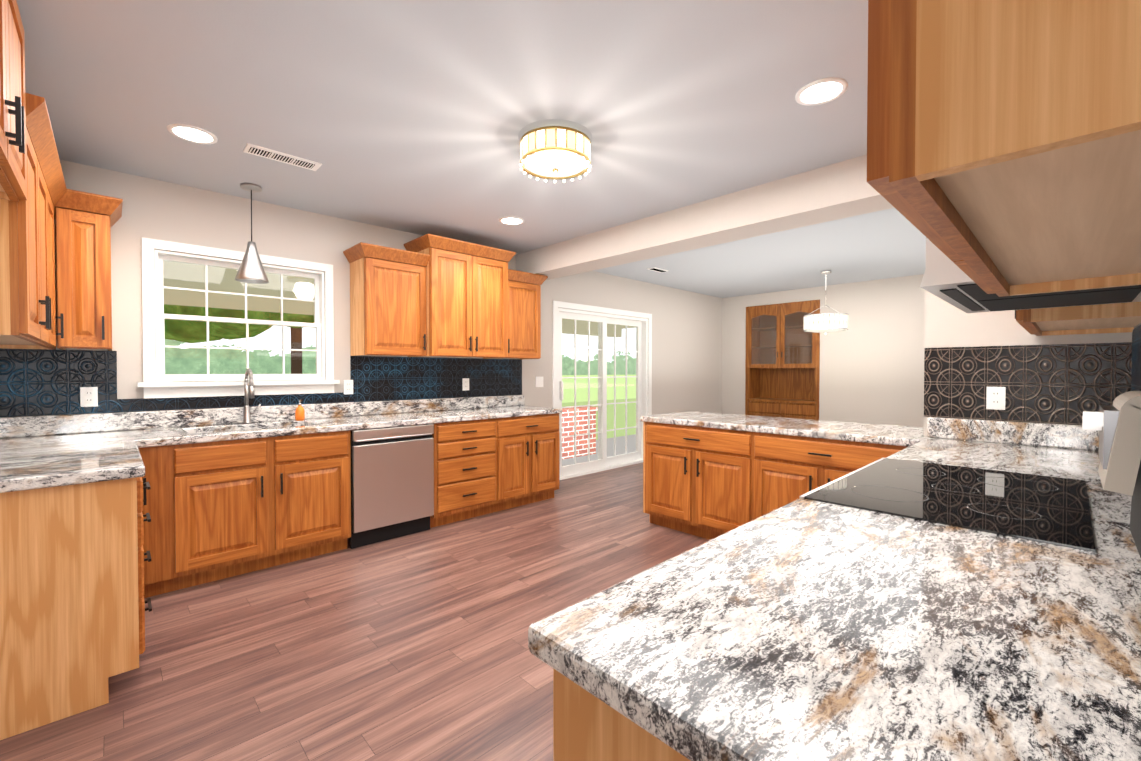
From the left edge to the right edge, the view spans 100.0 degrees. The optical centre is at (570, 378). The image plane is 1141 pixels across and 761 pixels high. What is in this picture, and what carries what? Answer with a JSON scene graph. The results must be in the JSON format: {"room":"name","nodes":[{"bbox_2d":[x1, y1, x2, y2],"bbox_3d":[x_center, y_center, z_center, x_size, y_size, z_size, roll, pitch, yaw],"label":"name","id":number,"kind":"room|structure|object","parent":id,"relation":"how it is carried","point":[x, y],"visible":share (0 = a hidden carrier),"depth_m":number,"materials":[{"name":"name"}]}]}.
{"room":"kitchen","nodes":[
{"label":"kitchen","id":0,"kind":"room"},
{"bbox_2d":[0,462,708,760],"bbox_3d":[1.802,1.295,3.237,8.500,0.100,6.490,-1,1,-44],"label":"floor","id":1,"kind":"structure","parent":0,"point":[412,647],"depth_m":2.23,"materials":[{"name":"brown wood"}]},
{"bbox_2d":[0,477,151,739],"bbox_3d":[-2.297,0.827,2.060,0.662,0.870,0.976,-1,1,-44],"label":"base cabinet","id":2,"kind":"object","parent":1,"relation":"on","point":[73,609],"depth_m":1.79,"materials":[{"name":"brown wood"}]},
{"bbox_2d":[0,395,561,492],"bbox_3d":[-1.349,0.293,3.370,3.853,0.160,1.610,-1,1,-44],"label":"countertop","id":3,"kind":"structure","parent":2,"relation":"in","point":[37,452],"depth_m":2.98,"materials":[{"name":"stone"}]},
{"bbox_2d":[242,368,260,423],"bbox_3d":[-2.250,0.128,3.407,0.118,0.397,0.214,-1,1,-44],"label":"faucet","id":4,"kind":"object","parent":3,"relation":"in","point":[248,388],"visible":0.98,"depth_m":3.43,"materials":[{"name":"silver metal"}]},
{"bbox_2d":[295,399,304,420],"bbox_3d":[-2.072,0.241,3.669,0.064,0.162,0.063,-1,1,-44],"label":"soap bottle","id":5,"kind":"object","parent":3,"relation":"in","point":[300,413],"visible":1,"depth_m":3.65,"materials":[{"name":"orange plastic"}]},
{"bbox_2d":[138,431,350,597],"bbox_3d":[-2.186,0.810,3.234,1.160,0.870,0.658,-1,1,-44],"label":"base cabinet","id":6,"kind":"object","parent":1,"relation":"on","point":[218,510],"visible":0.94,"depth_m":2.97,"materials":[{"name":"brown wood"}]},
{"bbox_2d":[349,424,433,548],"bbox_3d":[-1.531,0.802,3.858,0.630,0.866,0.608,-1,1,-44],"label":"dishwasher","id":7,"kind":"object","parent":1,"relation":"on","point":[392,482],"visible":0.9,"depth_m":3.62,"materials":[{"name":"silver metal"}]},
{"bbox_2d":[430,418,505,527],"bbox_3d":[-1.066,0.793,4.330,0.676,0.870,0.628,-1,1,-44],"label":"base cabinet","id":8,"kind":"object","parent":1,"relation":"on","point":[484,466],"depth_m":4.09,"materials":[{"name":"brown wood"}]},
{"bbox_2d":[506,413,559,508],"bbox_3d":[-0.595,0.786,4.782,0.771,0.870,0.628,-1,1,-44],"label":"base cabinet","id":9,"kind":"object","parent":1,"relation":"on","point":[533,441],"depth_m":4.58,"materials":[{"name":"brown wood"}]},
{"bbox_2d":[553,668,690,760],"bbox_3d":[1.202,0.837,1.430,2.753,0.870,0.778,-1,1,-44],"label":"base cabinet","id":10,"kind":"object","parent":1,"relation":"on","point":[587,726],"visible":0.04,"depth_m":0.66,"materials":[{"name":"brown wood"}]},
{"bbox_2d":[528,411,1140,760],"bbox_3d":[0.787,0.308,2.357,3.503,0.160,2.703,-1,1,-44],"label":"countertop","id":11,"kind":"structure","parent":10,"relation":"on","point":[799,629],"depth_m":0.70,"materials":[{"name":"stone"}]},
{"bbox_2d":[800,458,1094,551],"bbox_3d":[1.217,0.352,1.528,0.918,0.006,0.593,-1,1,-44],"label":"cooktop","id":12,"kind":"object","parent":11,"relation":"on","point":[1047,509],"visible":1,"depth_m":1.40,"materials":[{"name":"black glass"}]},
{"bbox_2d":[1082,389,1140,557],"bbox_3d":[1.242,0.194,1.059,0.270,0.335,0.154,-1,1,-44],"label":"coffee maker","id":13,"kind":"object","parent":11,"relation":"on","point":[1117,424],"visible":1,"depth_m":0.99,"materials":[{"name":"white plastic"}]},
{"bbox_2d":[643,422,738,539],"bbox_3d":[1.184,0.800,3.873,0.640,0.870,1.026,-1,1,-44],"label":"base cabinet","id":14,"kind":"object","parent":1,"relation":"on","point":[707,483],"depth_m":3.69,"materials":[{"name":"brown wood"}]},
{"bbox_2d":[739,431,906,525],"bbox_3d":[1.786,0.809,3.246,0.640,0.870,0.996,-1,1,-44],"label":"base cabinet","id":15,"kind":"object","parent":1,"relation":"on","point":[775,470],"depth_m":3.16,"materials":[{"name":"brown wood"}]},
{"bbox_2d":[0,160,723,417],"bbox_3d":[-0.393,-0.065,5.504,8.500,2.550,0.150,-1,1,-44],"label":"wall","id":16,"kind":"structure","parent":0,"point":[688,327],"depth_m":3.89,"materials":[{"name":"paint"}]},
{"bbox_2d":[0,93,115,350],"bbox_3d":[-2.435,-0.584,2.123,0.578,0.850,1.290,-1,1,-44],"label":"upper cabinet","id":17,"kind":"object","parent":16,"relation":"attached to","point":[85,222],"depth_m":2.41,"materials":[{"name":"brown wood"}]},
{"bbox_2d":[137,237,339,398],"bbox_3d":[-2.379,-0.395,3.532,1.220,1.040,0.180,-1,1,-44],"label":"kitchen window","id":18,"kind":"structure","parent":16,"relation":"in","point":[157,382],"depth_m":3.42,"materials":[{"name":"white wood"}]},
{"bbox_2d":[0,348,521,416],"bbox_3d":[-1.915,0.008,3.936,3.830,0.387,0.006,-1,1,-44],"label":"backsplash","id":19,"kind":"structure","parent":16,"relation":"attached to","point":[33,382],"depth_m":3.33,"materials":[{"name":"tile"}]},
{"bbox_2d":[80,387,97,406],"bbox_3d":[-2.949,0.114,2.935,0.075,0.120,0.008,-1,1,-44],"label":"electrical outlet plate","id":20,"kind":"object","parent":19,"relation":"attached to","point":[88,395],"depth_m":2.93,"materials":[{"name":"white plastic"}]},
{"bbox_2d":[344,380,352,393],"bbox_3d":[-1.849,0.074,3.990,0.075,0.120,0.008,-1,1,-44],"label":"electrical outlet plate","id":21,"kind":"object","parent":19,"relation":"attached to","point":[348,384],"depth_m":3.99,"materials":[{"name":"white plastic"}]},
{"bbox_2d":[462,378,468,390],"bbox_3d":[-1.040,0.062,4.766,0.075,0.120,0.008,-1,1,-44],"label":"electrical outlet plate","id":22,"kind":"object","parent":19,"relation":"attached to","point":[465,381],"depth_m":4.76,"materials":[{"name":"white plastic"}]},
{"bbox_2d":[347,234,438,356],"bbox_3d":[-1.489,-0.690,4.053,0.582,1.004,0.408,-1,1,-44],"label":"upper cabinet","id":23,"kind":"object","parent":16,"relation":"attached to","point":[428,295],"depth_m":3.94,"materials":[{"name":"brown wood"}]},
{"bbox_2d":[439,238,514,358],"bbox_3d":[-1.032,-0.697,4.492,0.934,1.004,0.408,-1,1,-44],"label":"upper cabinet","id":24,"kind":"object","parent":16,"relation":"attached to","point":[477,285],"depth_m":4.36,"materials":[{"name":"brown wood"}]},
{"bbox_2d":[515,270,546,358],"bbox_3d":[-0.592,-0.703,4.914,0.532,1.004,0.408,-1,1,-44],"label":"upper cabinet","id":25,"kind":"object","parent":16,"relation":"attached to","point":[527,285],"depth_m":4.88,"materials":[{"name":"brown wood"}]},
{"bbox_2d":[535,377,542,386],"bbox_3d":[-0.353,0.042,5.435,0.115,0.120,0.006,-1,1,-44],"label":"electrical outlet plate","id":26,"kind":"object","parent":16,"relation":"attached to","point":[538,380],"depth_m":5.43,"materials":[{"name":"white plastic"}]},
{"bbox_2d":[552,300,651,479],"bbox_3d":[0.432,0.144,6.273,1.890,2.110,0.148,-1,1,-44],"label":"sliding glass door","id":27,"kind":"structure","parent":16,"relation":"in","point":[642,324],"depth_m":6.26,"materials":[{"name":"white"}]},
{"bbox_2d":[17,0,925,297],"bbox_3d":[1.802,-1.355,3.197,8.500,0.100,6.490,-1,1,-44],"label":"ceiling","id":28,"kind":"structure","parent":0,"point":[417,116],"depth_m":2.29,"materials":[{"name":"grey paint"}]},
{"bbox_2d":[0,0,26,201],"bbox_3d":[-1.739,-0.921,1.259,0.393,0.610,0.906,-1,1,-44],"label":"upper cabinet","id":29,"kind":"object","parent":28,"relation":"hanging from","point":[13,171],"visible":1,"depth_m":1.46,"materials":[{"name":"brown wood"}]},
{"bbox_2d":[167,124,217,143],"bbox_3d":[-1.999,-1.290,2.538,0.209,0.009,0.209,0,1,1],"label":"recessed light","id":30,"kind":"object","parent":28,"relation":"in","point":[190,133],"depth_m":2.53,"materials":[{"name":"white"}]},
{"bbox_2d":[235,183,268,283],"bbox_3d":[-2.172,-0.983,3.264,0.196,0.644,0.196,-1,1,-44],"label":"light","id":31,"kind":"object","parent":28,"relation":"hanging from","point":[251,269],"visible":1,"depth_m":3.23,"materials":[{"name":"white glass"}]},
{"bbox_2d":[243,143,321,170],"bbox_3d":[-1.686,-1.293,2.818,0.380,0.011,0.130,-1,1,-44],"label":"ceiling vent","id":32,"kind":"object","parent":28,"relation":"in","point":[256,150],"visible":1,"depth_m":2.80,"materials":[{"name":"white metal"}]},
{"bbox_2d":[499,216,523,224],"bbox_3d":[-0.491,-1.312,3.999,0.209,0.009,0.209,0,1,1],"label":"recessed light","id":33,"kind":"object","parent":28,"relation":"in","point":[510,220],"depth_m":3.99,"materials":[{"name":"white"}]},
{"bbox_2d":[519,126,591,182],"bbox_3d":[-0.082,-1.202,2.591,0.391,0.186,0.387,-1,1,-44],"label":"flush ceiling light","id":34,"kind":"object","parent":28,"relation":"hanging from","point":[554,153],"visible":1,"depth_m":2.48,"materials":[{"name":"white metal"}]},
{"bbox_2d":[647,267,667,272],"bbox_3d":[1.084,-1.341,5.939,0.300,0.009,0.120,-1,1,-44],"label":"ceiling vent","id":35,"kind":"object","parent":28,"relation":"in","point":[657,269],"visible":0.96,"depth_m":5.90,"materials":[{"name":"white metal"}]},
{"bbox_2d":[516,154,893,279],"bbox_3d":[0.765,-1.192,4.006,0.320,0.250,3.590,-1,1,-44],"label":"ceiling beam","id":36,"kind":"structure","parent":28,"relation":"attached to","point":[840,190],"depth_m":3.46,"materials":[{"name":"paint"}]},
{"bbox_2d":[795,77,847,105],"bbox_3d":[1.126,-1.284,2.155,0.209,0.009,0.209,0,1,1],"label":"recessed light","id":37,"kind":"object","parent":28,"relation":"in","point":[820,91],"depth_m":2.15,"materials":[{"name":"white"}]},
{"bbox_2d":[803,270,848,333],"bbox_3d":[3.200,-0.951,6.007,0.504,0.792,0.504,-1,1,-44],"label":"dining chandelier","id":38,"kind":"object","parent":28,"relation":"hanging from","point":[825,324],"visible":1,"depth_m":5.84,"materials":[{"name":"silver metal"}]},
{"bbox_2d":[724,275,919,426],"bbox_3d":[4.185,-0.084,6.764,0.150,2.550,4.350,-1,1,-44],"label":"wall","id":39,"kind":"structure","parent":0,"point":[872,364],"depth_m":6.74,"materials":[{"name":"paint"}]},
{"bbox_2d":[745,300,819,419],"bbox_3d":[3.443,0.000,7.682,0.450,2.355,1.150,-1,1,-44],"label":"hutch","id":40,"kind":"object","parent":39,"relation":"attached to","point":[782,369],"visible":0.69,"depth_m":7.74,"materials":[{"name":"brown wood"}]},
{"bbox_2d":[920,274,1127,436],"bbox_3d":[2.346,-0.020,2.520,0.120,2.550,0.770,-1,1,-44],"label":"wall","id":41,"kind":"structure","parent":0,"point":[942,324],"depth_m":2.61,"materials":[{"name":"paint"}]},
{"bbox_2d":[867,0,1140,335],"bbox_3d":[1.416,-0.662,1.328,2.842,0.930,0.368,-1,1,-44],"label":"upper cabinet","id":42,"kind":"object","parent":41,"relation":"attached to","point":[1003,147],"visible":0.98,"depth_m":0.44,"materials":[{"name":"brown wood"}]},
{"bbox_2d":[920,237,1140,312],"bbox_3d":[1.384,-0.346,1.380,0.836,0.213,0.469,-1,1,-44],"label":"range hood","id":43,"kind":"object","parent":42,"relation":"attached to","point":[946,278],"visible":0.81,"depth_m":1.39,"materials":[{"name":"silver metal"}]},
{"bbox_2d":[924,342,1123,424],"bbox_3d":[2.294,0.000,2.484,0.006,0.448,0.750,-1,1,-44],"label":"backsplash","id":44,"kind":"structure","parent":41,"relation":"attached to","point":[1061,383],"depth_m":2.44,"materials":[{"name":"tile"}]},
{"bbox_2d":[986,387,1005,409],"bbox_3d":[2.243,0.105,2.527,0.009,0.120,0.075,-1,1,-44],"label":"electrical outlet plate","id":45,"kind":"object","parent":44,"relation":"attached to","point":[995,398],"depth_m":2.52,"materials":[{"name":"white plastic"}]},
{"bbox_2d":[1128,323,1140,341],"bbox_3d":[3.097,-0.021,2.589,7.500,2.550,0.150,-1,1,-44],"label":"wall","id":46,"kind":"structure","parent":0,"point":[1129,333],"depth_m":2.20,"materials":[{"name":"paint"}]},
{"bbox_2d":[1124,325,1140,392],"bbox_3d":[1.531,0.019,1.195,2.890,0.448,0.006,-1,1,-44],"label":"backsplash","id":47,"kind":"structure","parent":46,"relation":"attached to","point":[1132,350],"depth_m":2.13,"materials":[{"name":"tile"}]},
{"label":"outside","id":48,"kind":"structure","parent":0,"visible":0},
{"bbox_2d":[165,325,635,402],"bbox_3d":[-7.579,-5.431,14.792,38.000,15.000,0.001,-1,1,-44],"label":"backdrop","id":49,"kind":"structure","parent":48,"point":[181,357],"depth_m":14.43,"materials":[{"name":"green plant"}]},
{"bbox_2d":[562,398,635,439],"bbox_3d":[-4.221,1.281,11.394,38.000,0.001,9.700,-1,1,-44],"label":"lawn","id":50,"kind":"structure","parent":48,"point":[631,412],"depth_m":15.30,"materials":[{"name":"green plant"}]},
{"bbox_2d":[164,304,313,373],"bbox_3d":[-6.835,-0.809,9.028,8.985,4.232,3.706,-1,1,-44],"label":"tree","id":51,"kind":"object","parent":50,"relation":"on","point":[230,330],"depth_m":8.55,"materials":[{"name":"green plant"}]},
{"bbox_2d":[562,434,635,465],"bbox_3d":[-1.629,1.301,5.803,12.000,0.130,1.958,-1,1,-44],"label":"porch","id":52,"kind":"object","parent":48,"point":[565,462],"depth_m":8.08,"materials":[{"name":"concrete"}]},
{"bbox_2d":[163,261,635,337],"bbox_3d":[-2.079,0.013,6.252,12.000,2.429,3.258,-1,1,-44],"label":"porch roof","id":53,"kind":"structure","parent":52,"relation":"on","point":[214,271],"depth_m":5.88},
{"bbox_2d":[562,406,597,459],"bbox_3d":[-0.096,0.837,7.376,1.200,0.749,0.400,-1,1,-44],"label":"brick pier","id":54,"kind":"structure","parent":52,"relation":"on","point":[579,430],"depth_m":7.38,"materials":[{"name":"red brick"}]}
]}

